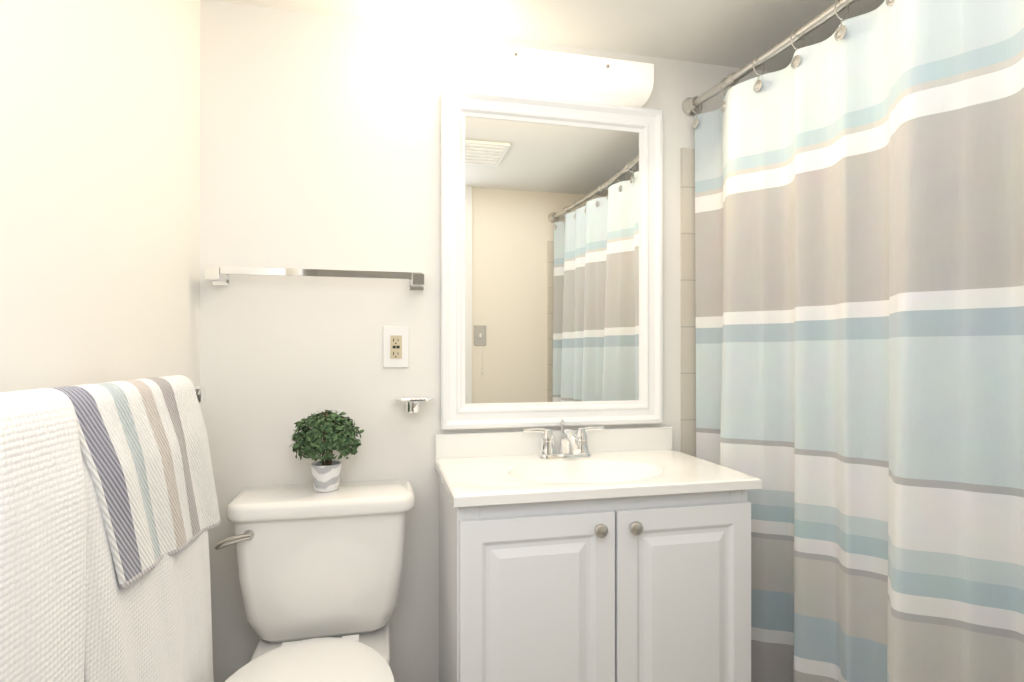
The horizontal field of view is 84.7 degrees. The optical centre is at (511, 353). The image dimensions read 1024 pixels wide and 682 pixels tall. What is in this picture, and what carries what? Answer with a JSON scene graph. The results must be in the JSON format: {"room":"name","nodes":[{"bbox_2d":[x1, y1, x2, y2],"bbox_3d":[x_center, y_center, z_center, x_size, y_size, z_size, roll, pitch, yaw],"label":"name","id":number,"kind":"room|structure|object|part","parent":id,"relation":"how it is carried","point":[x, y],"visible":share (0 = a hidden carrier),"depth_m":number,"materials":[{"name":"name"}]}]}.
{"room":"bathroom","nodes":[
{"label":"bathroom","id":0,"kind":"room"},
{"bbox_2d":[0,0,199,404],"bbox_3d":[-0.559,0.083,0.048,0.100,2.090,3.000,0,0,-13],"label":"wall","id":1,"kind":"structure","parent":0,"point":[99,191],"depth_m":0.98,"materials":[{"name":"white paint"}]},
{"bbox_2d":[0,375,220,681],"bbox_3d":[-0.644,0.426,0.909,0.118,0.768,0.805,0,0,-13],"label":"towel","id":2,"kind":"object","parent":1,"relation":"attached to","point":[109,514],"visible":1,"depth_m":0.79,"materials":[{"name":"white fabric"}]},
{"bbox_2d":[200,0,771,681],"bbox_3d":[0.231,0.083,1.819,2.430,2.090,0.100,0,0,-13],"label":"wall","id":3,"kind":"structure","parent":0,"point":[318,140],"depth_m":1.60,"materials":[{"name":"white paint"}]},
{"bbox_2d":[205,266,423,290],"bbox_3d":[-0.527,-0.208,1.548,0.568,0.044,0.087,0,0,-13],"label":"towel rail","id":4,"kind":"object","parent":3,"relation":"attached to","point":[218,275],"visible":1,"depth_m":1.51,"materials":[{"name":"silver metal"}]},
{"bbox_2d":[383,326,408,367],"bbox_3d":[-0.337,-0.020,1.632,0.074,0.121,0.008,0,0,-13],"label":"electrical outlet plate","id":5,"kind":"object","parent":3,"relation":"attached to","point":[395,346],"visible":1,"depth_m":1.63,"materials":[{"name":"white plastic"}]},
{"bbox_2d":[393,396,432,412],"bbox_3d":[-0.283,0.145,1.600,0.112,0.043,0.095,0,0,-13],"label":"soap dish","id":6,"kind":"object","parent":3,"relation":"attached to","point":[412,404],"visible":0.98,"depth_m":1.58,"materials":[{"name":"silver metal"}]},
{"bbox_2d":[440,86,662,429],"bbox_3d":[0.136,-0.279,1.727,0.706,1.002,0.033,0,0,-13],"label":"mirror","id":7,"kind":"object","parent":3,"relation":"attached to","point":[551,262],"visible":0.98,"depth_m":1.73,"materials":[{"name":"white mirror"}]},
{"label":"glass","id":8,"kind":"part","parent":7,"relation":"part of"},
{"bbox_2d":[435,426,672,459],"bbox_3d":[0.146,0.273,1.736,0.762,0.074,0.020,0,0,-13],"label":"backsplash","id":9,"kind":"structure","parent":3,"relation":"attached to","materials":[{"name":"white stone"}]},
{"bbox_2d":[465,41,653,106],"bbox_3d":[0.145,-0.831,1.689,0.561,0.094,0.110,0,0,-13],"label":"sconce","id":10,"kind":"object","parent":3,"relation":"attached to","point":[519,70],"visible":1,"depth_m":1.65,"materials":[{"name":"white"}]},
{"bbox_2d":[681,147,695,456],"bbox_3d":[0.942,0.228,1.924,0.796,1.800,0.013,0,0,-13],"label":"tile","id":11,"kind":"structure","parent":3,"relation":"attached to","point":[688,373],"depth_m":1.83,"materials":[{"name":"beige tile"}]},
{"bbox_2d":[682,0,1023,681],"bbox_3d":[0.790,0.113,1.095,0.190,1.910,1.556,0,0,-13],"label":"shower curtain","id":12,"kind":"object","parent":3,"relation":"attached to","point":[859,239],"visible":0.85,"depth_m":1.27,"materials":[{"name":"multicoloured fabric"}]},
{"bbox_2d":[214,0,884,71],"bbox_3d":[0.565,-1.012,0.356,2.430,0.100,3.100,0,0,-13],"label":"ceiling","id":13,"kind":"structure","parent":0,"point":[736,33],"depth_m":1.62,"materials":[{"name":"white paint"}]},
{"bbox_3d":[0.565,1.178,0.357,2.430,0.100,3.100,0,0,-13],"label":"floor","id":14,"kind":"structure","parent":0,"visible":0},
{"bbox_2d":[214,479,414,681],"bbox_3d":[-0.437,0.744,1.224,0.466,0.767,0.742,0,0,-13],"label":"toilet","id":15,"kind":"object","parent":14,"relation":"on","point":[319,575],"visible":1,"depth_m":1.39,"materials":[{"name":"white ceramic"}]},
{"bbox_3d":[-0.659,0.441,1.334,0.081,0.033,0.040,0,0,-13],"label":"lever","id":16,"kind":"part","parent":15,"relation":"part of","materials":[{"name":"silver metal"}]},
{"bbox_3d":[-0.423,0.712,1.122,0.374,0.042,0.538,0,0,-13],"label":"seat","id":17,"kind":"part","parent":15,"relation":"part of","materials":[{"name":"white plastic"}]},
{"bbox_3d":[-0.489,0.383,1.482,0.454,0.044,0.216,0,0,-13],"label":"lid","id":18,"kind":"part","parent":15,"relation":"part of","materials":[{"name":"white ceramic"}]},
{"bbox_2d":[290,410,363,491],"bbox_3d":[-0.490,0.253,1.490,0.188,0.212,0.184,0,0,-13],"label":"plant","id":19,"kind":"object","parent":15,"relation":"on","point":[333,431],"visible":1,"depth_m":1.45,"materials":[{"name":"ceramic"},{"name":"soil"},{"name":"leaf"}]},
{"bbox_2d":[435,419,761,681],"bbox_3d":[0.196,0.663,1.517,0.762,0.930,0.469,0,0,-13],"label":"bathroom vanity","id":20,"kind":"object","parent":14,"relation":"on","point":[594,554],"visible":1,"depth_m":1.34,"materials":[{"name":"painted wood"},{"name":"cultured marble"},{"name":"brushed nickel"}]},
{"bbox_3d":[0.062,0.687,1.287,0.366,0.632,0.019,0,0,-13],"label":"door","id":21,"kind":"part","parent":20,"relation":"part of","materials":[{"name":"white wood"}]},
{"bbox_2d":[522,419,604,459],"bbox_3d":[0.167,0.253,1.635,0.254,0.110,0.151,0,0,-13],"label":"faucet","id":22,"kind":"object","parent":20,"relation":"on","point":[578,442],"depth_m":1.65,"materials":[{"name":"silver metal"}]},
{"bbox_3d":[0.420,0.687,1.369,0.358,0.632,0.019,0,0,-13],"label":"door","id":23,"kind":"part","parent":20,"relation":"part of","materials":[{"name":"white wood"}]}
]}

